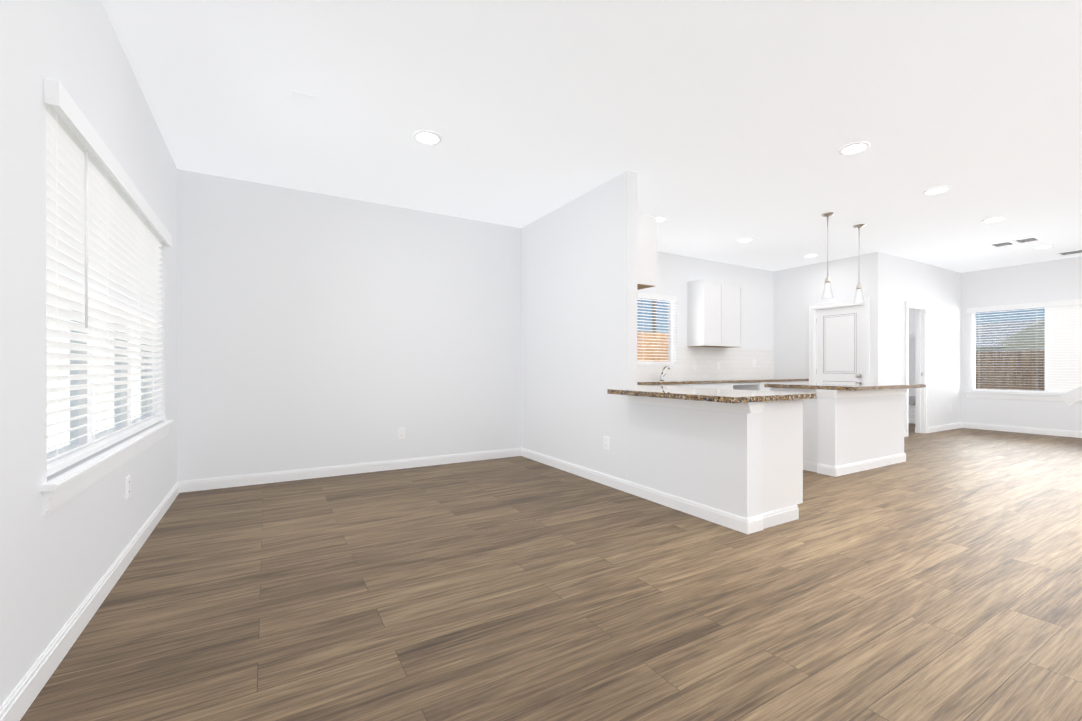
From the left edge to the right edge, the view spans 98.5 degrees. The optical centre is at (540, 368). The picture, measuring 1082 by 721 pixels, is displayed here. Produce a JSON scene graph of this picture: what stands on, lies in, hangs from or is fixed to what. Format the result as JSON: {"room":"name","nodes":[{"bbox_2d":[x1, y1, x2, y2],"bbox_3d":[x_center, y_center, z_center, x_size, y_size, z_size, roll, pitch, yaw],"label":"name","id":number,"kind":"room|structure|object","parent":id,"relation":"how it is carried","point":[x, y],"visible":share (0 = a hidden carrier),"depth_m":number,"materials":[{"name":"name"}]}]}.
{"room":"empty living room","nodes":[
{"label":"empty living room","id":0,"kind":"room"},
{"bbox_2d":[0,0,177,705],"bbox_3d":[-0.927,-0.319,0.121,0.140,2.800,9.000,0,0,-30],"label":"wall","id":1,"kind":"structure","parent":0,"point":[55,565],"depth_m":1.63,"materials":[{"name":"white paint"}]},
{"bbox_2d":[0,481,183,720],"bbox_3d":[-0.861,1.032,0.162,0.014,0.098,9.000,0,0,-30],"label":"baseboard","id":2,"kind":"structure","parent":1,"relation":"attached to","point":[18,702],"depth_m":1.84,"materials":[{"name":"white wood"}]},
{"bbox_2d":[47,292,153,462],"bbox_3d":[-2.377,-0.306,2.540,0.060,1.401,2.196,0,0,-30],"label":"window","id":3,"kind":"structure","parent":1,"relation":"in","point":[80,441],"depth_m":2.26,"materials":[{"name":"white plastic"}]},
{"bbox_2d":[44,78,171,476],"bbox_3d":[-2.304,-0.313,2.582,0.102,1.395,2.248,0,0,-30],"label":"window blinds","id":4,"kind":"object","parent":3,"relation":"attached to","point":[106,231],"visible":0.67,"depth_m":2.16,"materials":[{"name":"white plastic"}]},
{"bbox_2d":[40,420,173,516],"bbox_3d":[-2.301,0.452,2.586,0.106,0.112,2.320,0,0,-30],"label":"sill","id":5,"kind":"structure","parent":1,"relation":"attached to","point":[62,489],"depth_m":2.02,"materials":[{"name":"white wood"}]},
{"bbox_2d":[126,476,129,498],"bbox_3d":[-2.286,0.656,2.583,0.008,0.115,0.072,0,0,-30],"label":"outlet","id":6,"kind":"object","parent":1,"relation":"attached to","point":[127,487],"visible":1,"depth_m":2.57,"materials":[{"name":"white plastic"}]},
{"bbox_2d":[177,169,773,483],"bbox_3d":[0.463,-0.331,6.236,8.730,2.800,0.140,0,0,-30],"label":"wall","id":7,"kind":"structure","parent":0,"point":[316,330],"depth_m":4.72,"materials":[{"name":"white paint"}]},
{"bbox_2d":[184,448,519,491],"bbox_3d":[-1.676,1.023,4.894,3.340,0.098,0.014,0,0,-30],"label":"baseboard","id":8,"kind":"structure","parent":7,"relation":"attached to","point":[290,475],"depth_m":4.67,"materials":[{"name":"white wood"}]},
{"bbox_2d":[398,428,404,438],"bbox_3d":[-1.496,0.692,5.002,0.072,0.115,0.008,0,0,-30],"label":"outlet","id":9,"kind":"object","parent":7,"relation":"attached to","point":[401,433],"visible":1,"depth_m":5.00,"materials":[{"name":"white plastic"}]},
{"bbox_2d":[637,299,672,361],"bbox_3d":[1.675,-0.582,6.976,0.786,1.036,0.060,0,0,-30],"label":"kitchen window","id":10,"kind":"structure","parent":7,"relation":"in","point":[670,352],"depth_m":7.13,"materials":[{"name":"white plastic"}]},
{"bbox_2d":[637,292,676,363],"bbox_3d":[1.709,-0.586,6.917,0.778,1.024,0.072,0,0,-30],"label":"window blinds","id":11,"kind":"object","parent":10,"relation":"attached to","point":[655,297],"visible":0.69,"depth_m":6.88,"materials":[{"name":"white plastic"}]},
{"bbox_2d":[637,364,676,365],"bbox_3d":[1.708,-0.054,6.920,0.788,0.020,0.082,0,0,-30],"label":"sill","id":12,"kind":"structure","parent":7,"relation":"attached to","point":[656,364],"depth_m":6.87,"materials":[{"name":"white wood"}]},
{"bbox_2d":[637,346,772,379],"bbox_3d":[2.005,-0.087,7.059,4.952,0.506,0.002,0,0,-30],"label":"tile backsplash","id":13,"kind":"structure","parent":7,"relation":"attached to","point":[736,363],"depth_m":7.52,"materials":[{"name":"white tile"}]},
{"bbox_2d":[687,279,742,347],"bbox_3d":[2.735,-0.843,7.302,0.910,1.000,0.315,0,0,-30],"label":"upper cabinet","id":14,"kind":"object","parent":7,"relation":"attached to","point":[714,313],"visible":1,"depth_m":7.12,"materials":[{"name":"white wood"}]},
{"bbox_2d":[20,423,1081,720],"bbox_3d":[4.091,1.115,3.070,11.780,0.080,9.280,0,0,-30],"label":"floor","id":15,"kind":"structure","parent":0,"point":[936,577],"depth_m":2.15,"materials":[{"name":"wood"}]},
{"bbox_2d":[650,381,806,390],"bbox_3d":[2.389,0.639,6.927,4.422,0.858,0.614,0,0,-30],"label":"base cabinet","id":16,"kind":"object","parent":15,"relation":"on","point":[758,386],"visible":0.04,"depth_m":6.97,"materials":[{"name":"white"}]},
{"bbox_2d":[607,384,816,402],"bbox_3d":[0.935,0.192,4.201,0.903,0.038,2.550,0,0,-30],"label":"countertop","id":17,"kind":"structure","parent":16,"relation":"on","point":[644,388],"depth_m":3.30,"materials":[{"name":"stone"}]},
{"bbox_2d":[637,378,808,384],"bbox_3d":[2.169,0.187,6.779,4.954,0.038,0.647,0,0,-30],"label":"countertop","id":18,"kind":"structure","parent":16,"relation":"on","point":[692,381],"depth_m":6.68,"materials":[{"name":"stone"}]},
{"bbox_2d":[660,365,669,379],"bbox_3d":[1.811,0.061,6.696,0.169,0.214,0.233,0,0,-30],"label":"kitchen faucet","id":19,"kind":"object","parent":18,"relation":"on","point":[661,374],"visible":1,"depth_m":6.74,"materials":[{"name":"silver metal"}]},
{"bbox_2d":[761,399,802,528],"bbox_3d":[1.578,0.646,3.459,0.516,0.858,0.482,0,0,-30],"label":"base cabinet","id":20,"kind":"object","parent":15,"relation":"on","point":[781,459],"visible":0.17,"depth_m":3.21,"materials":[{"name":"white wood"}]},
{"bbox_2d":[770,387,817,471],"bbox_3d":[2.909,0.642,5.158,0.444,0.858,0.556,0,0,-30],"label":"base cabinet","id":21,"kind":"object","parent":15,"relation":"on","point":[810,434],"visible":0.25,"depth_m":4.88,"materials":[{"name":"white wood"}]},
{"bbox_2d":[764,382,925,390],"bbox_3d":[3.426,0.190,5.258,1.530,0.038,0.950,0,0,-30],"label":"countertop","id":22,"kind":"structure","parent":21,"relation":"on","point":[854,386],"depth_m":4.97,"materials":[{"name":"stone"}]},
{"bbox_2d":[101,0,1081,272],"bbox_3d":[4.091,-1.775,3.065,11.780,0.100,9.280,0,0,-30],"label":"ceiling","id":23,"kind":"structure","parent":0,"point":[719,128],"depth_m":3.12,"materials":[{"name":"white paint"}]},
{"bbox_2d":[291,90,315,102],"bbox_3d":[-1.504,-1.721,2.957,0.140,0.006,0.080,0,0,-30],"label":"ceiling plate","id":24,"kind":"object","parent":23,"relation":"attached to","point":[303,96],"visible":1,"depth_m":2.96,"materials":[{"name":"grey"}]},
{"bbox_2d":[413,130,441,144],"bbox_3d":[-0.844,-1.717,3.472,0.212,0.013,0.212,0,0,-30],"label":"recessed light","id":25,"kind":"object","parent":23,"relation":"in","point":[426,137],"visible":1,"depth_m":3.46,"materials":[{"name":"white"}]},
{"bbox_2d":[654,216,666,221],"bbox_3d":[1.345,-1.721,5.372,0.212,0.013,0.212,0,0,-30],"label":"recessed light","id":26,"kind":"object","parent":23,"relation":"in","point":[661,218],"visible":0.58,"depth_m":5.33,"materials":[{"name":"white"}]},
{"bbox_2d":[737,238,753,242],"bbox_3d":[2.738,-1.723,6.259,0.212,0.013,0.212,0,0,-30],"label":"recessed light","id":27,"kind":"object","parent":23,"relation":"in","point":[742,240],"visible":0.98,"depth_m":6.25,"materials":[{"name":"white"}]},
{"bbox_2d":[803,254,818,256],"bbox_3d":[4.115,-1.724,7.114,0.212,0.013,0.212,0,0,-30],"label":"recessed light","id":28,"kind":"object","parent":23,"relation":"in","point":[810,255],"visible":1,"depth_m":7.08,"materials":[{"name":"white plastic"}]},
{"bbox_2d":[821,212,833,298],"bbox_3d":[3.203,-1.260,5.211,0.124,0.936,0.124,0,0,-30],"label":"pendant light","id":29,"kind":"object","parent":23,"relation":"hanging from","point":[827,292],"visible":1,"depth_m":5.19,"materials":[{"name":"white glass"}]},
{"bbox_2d":[838,141,870,154],"bbox_3d":[2.444,-1.718,3.640,0.212,0.013,0.212,0,0,-30],"label":"recessed light","id":30,"kind":"object","parent":23,"relation":"in","point":[854,148],"visible":0.98,"depth_m":3.63,"materials":[{"name":"white"}]},
{"bbox_2d":[853,224,864,303],"bbox_3d":[3.838,-1.261,5.630,0.124,0.936,0.124,0,0,-30],"label":"pendant light","id":31,"kind":"object","parent":23,"relation":"hanging from","point":[859,298],"visible":1,"depth_m":5.61,"materials":[{"name":"glass"}]},
{"bbox_2d":[922,186,950,194],"bbox_3d":[3.815,-1.719,4.503,0.212,0.013,0.212,0,0,-30],"label":"recessed light","id":32,"kind":"object","parent":23,"relation":"in","point":[936,190],"visible":1,"depth_m":4.49,"materials":[{"name":"white plastic"}]},
{"bbox_2d":[981,216,1005,222],"bbox_3d":[5.222,-1.721,5.386,0.212,0.013,0.212,0,0,-30],"label":"recessed light","id":33,"kind":"object","parent":23,"relation":"in","point":[993,219],"visible":0.98,"depth_m":5.37,"materials":[{"name":"white"}]},
{"bbox_2d":[988,241,1016,247],"bbox_3d":[6.412,-1.726,6.480,0.300,0.009,0.220,0,0,-30],"label":"ceiling vent","id":34,"kind":"object","parent":23,"relation":"in","point":[1002,244],"visible":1,"depth_m":6.49,"materials":[{"name":"white metal"}]},
{"bbox_2d":[1012,237,1041,243],"bbox_3d":[6.533,-1.725,6.273,0.300,0.009,0.220,0,0,-30],"label":"ceiling vent","id":35,"kind":"object","parent":23,"relation":"in","point":[1026,240],"visible":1,"depth_m":6.27,"materials":[{"name":"white metal"}]},
{"bbox_2d":[1033,244,1053,248],"bbox_3d":[7.099,-1.723,6.593,0.212,0.013,0.212,0,0,-30],"label":"recessed light","id":36,"kind":"object","parent":23,"relation":"in","point":[1043,246],"visible":1,"depth_m":6.56,"materials":[{"name":"white plastic"}]},
{"bbox_2d":[1056,249,1081,255],"bbox_3d":[7.910,-1.727,6.930,0.300,0.009,0.300,0,0,-30],"label":"ceiling vent","id":37,"kind":"object","parent":23,"relation":"in","point":[1070,252],"visible":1,"depth_m":6.94,"materials":[{"name":"white metal"}]},
{"bbox_2d":[522,171,760,517],"bbox_3d":[0.618,-0.326,4.430,0.150,2.798,3.128,0,0,-30],"label":"wall","id":38,"kind":"structure","parent":0,"point":[579,306],"depth_m":4.33,"materials":[{"name":"white paint"}]},
{"bbox_2d":[604,436,608,449],"bbox_3d":[0.602,0.683,4.302,0.008,0.115,0.072,0,0,-30],"label":"outlet","id":39,"kind":"object","parent":38,"relation":"attached to","point":[606,442],"visible":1,"depth_m":4.30,"materials":[{"name":"white plastic"}]},
{"bbox_2d":[520,448,751,533],"bbox_3d":[0.558,1.024,4.373,0.014,0.098,3.114,0,0,-30],"label":"baseboard","id":40,"kind":"structure","parent":38,"relation":"attached to","point":[735,522],"depth_m":3.76,"materials":[{"name":"white wood"}]},
{"bbox_2d":[637,213,656,289],"bbox_3d":[0.552,-0.863,4.902,0.268,1.050,1.590,0,0,-30],"label":"upper cabinet","id":41,"kind":"object","parent":38,"relation":"attached to","point":[646,251],"visible":0.15,"depth_m":4.22,"materials":[{"name":"white wood"}]},
{"bbox_2d":[773,252,881,382],"bbox_3d":[4.611,-0.332,7.633,0.120,2.798,1.648,0,0,-30],"label":"wall","id":42,"kind":"structure","parent":0,"point":[798,291],"depth_m":7.77,"materials":[{"name":"white paint"}]},
{"bbox_2d":[809,298,869,382],"bbox_3d":[4.738,0.006,7.396,0.142,2.123,0.896,0,0,-30],"label":"door frame","id":43,"kind":"structure","parent":42,"relation":"attached to","point":[812,340],"depth_m":7.42,"materials":[{"name":"white wood"}]},
{"bbox_2d":[816,305,863,381],"bbox_3d":[4.713,0.044,7.383,0.108,2.027,0.729,0,0,-30],"label":"pantry door","id":44,"kind":"structure","parent":42,"relation":"in","point":[840,344],"depth_m":7.37,"materials":[{"name":"white wood"}]},
{"bbox_2d":[818,389,903,465],"bbox_3d":[3.522,0.642,5.095,1.470,0.860,0.170,0,0,-30],"label":"wall","id":45,"kind":"structure","parent":0,"point":[854,429],"depth_m":4.89,"materials":[{"name":"white paint"}]},
{"bbox_2d":[624,388,908,413],"bbox_3d":[2.629,0.250,4.464,3.714,0.075,1.212,0,0,-30],"label":"trim","id":46,"kind":"structure","parent":45,"relation":"attached to","point":[753,407],"depth_m":3.63,"materials":[{"name":"white wood"}]},
{"bbox_2d":[832,453,905,476],"bbox_3d":[3.569,1.023,5.016,1.498,0.098,0.014,0,0,-30],"label":"baseboard","id":47,"kind":"structure","parent":45,"relation":"attached to","point":[850,468],"depth_m":4.94,"materials":[{"name":"white wood"}]},
{"bbox_2d":[882,253,961,429],"bbox_3d":[6.313,-0.332,7.746,2.926,2.798,0.120,0,0,-30],"label":"wall","id":48,"kind":"structure","parent":0,"point":[937,290],"depth_m":7.82,"materials":[{"name":"white paint"}]},
{"bbox_2d":[905,301,927,436],"bbox_3d":[6.026,0.005,7.565,0.756,2.123,0.142,0,0,-30],"label":"door frame","id":49,"kind":"structure","parent":48,"relation":"attached to","point":[921,416],"depth_m":7.68,"materials":[{"name":"white wood"}]},
{"bbox_2d":[928,422,963,432],"bbox_3d":[6.978,1.017,8.062,1.385,0.098,0.014,0,0,-30],"label":"baseboard","id":50,"kind":"structure","parent":48,"relation":"attached to","point":[961,424],"depth_m":8.08,"materials":[{"name":"white wood"}]},
{"bbox_2d":[909,256,1081,431],"bbox_3d":[9.075,-0.330,6.074,0.140,2.800,9.140,0,0,-30],"label":"wall","id":51,"kind":"structure","parent":0,"point":[1052,280],"depth_m":7.84,"materials":[{"name":"white paint"}]},
{"bbox_2d":[909,418,914,423],"bbox_3d":[7.153,1.015,9.198,0.014,0.098,1.530,0,0,-30],"label":"baseboard","id":52,"kind":"structure","parent":51,"relation":"attached to","point":[911,420],"depth_m":9.07,"materials":[{"name":"white wood"}]},
{"bbox_2d":[909,396,915,405],"bbox_3d":[7.176,0.624,9.043,0.128,0.190,0.190,0,0,-30],"label":"vent duct","id":53,"kind":"object","parent":51,"relation":"attached to","point":[912,400],"visible":0.52,"depth_m":9.00,"materials":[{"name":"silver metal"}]},
{"bbox_2d":[971,306,1055,393],"bbox_3d":[8.231,-0.333,7.562,0.060,1.476,1.916,0,0,-30],"label":"window","id":54,"kind":"structure","parent":51,"relation":"in","point":[973,363],"depth_m":7.99,"materials":[{"name":"clear glass"}]},
{"bbox_2d":[967,302,1047,392],"bbox_3d":[7.908,-0.341,7.945,0.102,1.470,0.980,0,0,-30],"label":"window blinds","id":55,"kind":"object","parent":54,"relation":"attached to","point":[1026,306],"visible":0.96,"depth_m":7.91,"materials":[{"name":"white plastic"}]},
{"bbox_2d":[964,391,1081,401],"bbox_3d":[8.155,0.463,7.519,0.106,0.112,2.040,0,0,-30],"label":"sill","id":56,"kind":"structure","parent":51,"relation":"attached to","point":[1019,396],"depth_m":7.82,"materials":[{"name":"white wood"}]},
{"bbox_2d":[964,422,1081,437],"bbox_3d":[9.462,1.022,5.266,0.014,0.098,7.350,0,0,-30],"label":"baseboard","id":57,"kind":"structure","parent":51,"relation":"attached to","point":[1078,434],"depth_m":7.72,"materials":[{"name":"white wood"}]},
{"bbox_2d":[1047,299,1081,393],"bbox_3d":[8.408,-0.339,7.093,0.102,1.470,0.980,0,0,-30],"label":"window blinds","id":58,"kind":"object","parent":51,"relation":"attached to","point":[1064,346],"visible":0.9,"depth_m":7.37,"materials":[{"name":"white plastic"}]},
{"label":"outside","id":59,"kind":"structure","parent":0,"visible":0},
{"bbox_3d":[15.882,1.342,21.009,130.000,0.100,90.000,0,0,-30],"label":"lawn","id":60,"kind":"structure","parent":59,"visible":0},
{"bbox_2d":[46,302,140,452],"bbox_3d":[-10.135,-1.606,6.656,9.300,5.850,7.100,0,0,-30],"label":"house","id":61,"kind":"structure","parent":60,"relation":"on","point":[53,417],"depth_m":5.59,"materials":[{"name":"grey"}]},
{"bbox_2d":[652,299,655,332],"bbox_3d":[5.611,-3.587,23.087,1.800,9.750,0.220,0,0,-30],"label":"utility pole","id":62,"kind":"object","parent":60,"relation":"on","point":[654,314],"depth_m":23.00,"materials":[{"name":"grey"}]},
{"bbox_2d":[637,331,1044,390],"bbox_3d":[10.822,0.214,6.121,25.800,2.212,17.450,0,0,-30],"label":"fence","id":63,"kind":"object","parent":60,"relation":"on","point":[982,361],"depth_m":11.47,"materials":[{"name":"brown wood"}]},
{"bbox_2d":[976,320,1039,351],"bbox_3d":[46.199,-1.734,48.370,14.700,5.950,8.200,0,0,-30],"label":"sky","id":64,"kind":"structure","parent":60,"relation":"on","point":[991,347],"depth_m":44.87,"materials":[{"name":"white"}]},
{"bbox_2d":[998,318,1044,350],"bbox_3d":[44.213,-1.615,37.928,12.700,5.750,7.200,0,0,-30],"label":"house","id":65,"kind":"structure","parent":60,"relation":"on","point":[1022,340],"depth_m":36.32,"materials":[{"name":"white"}]}
]}

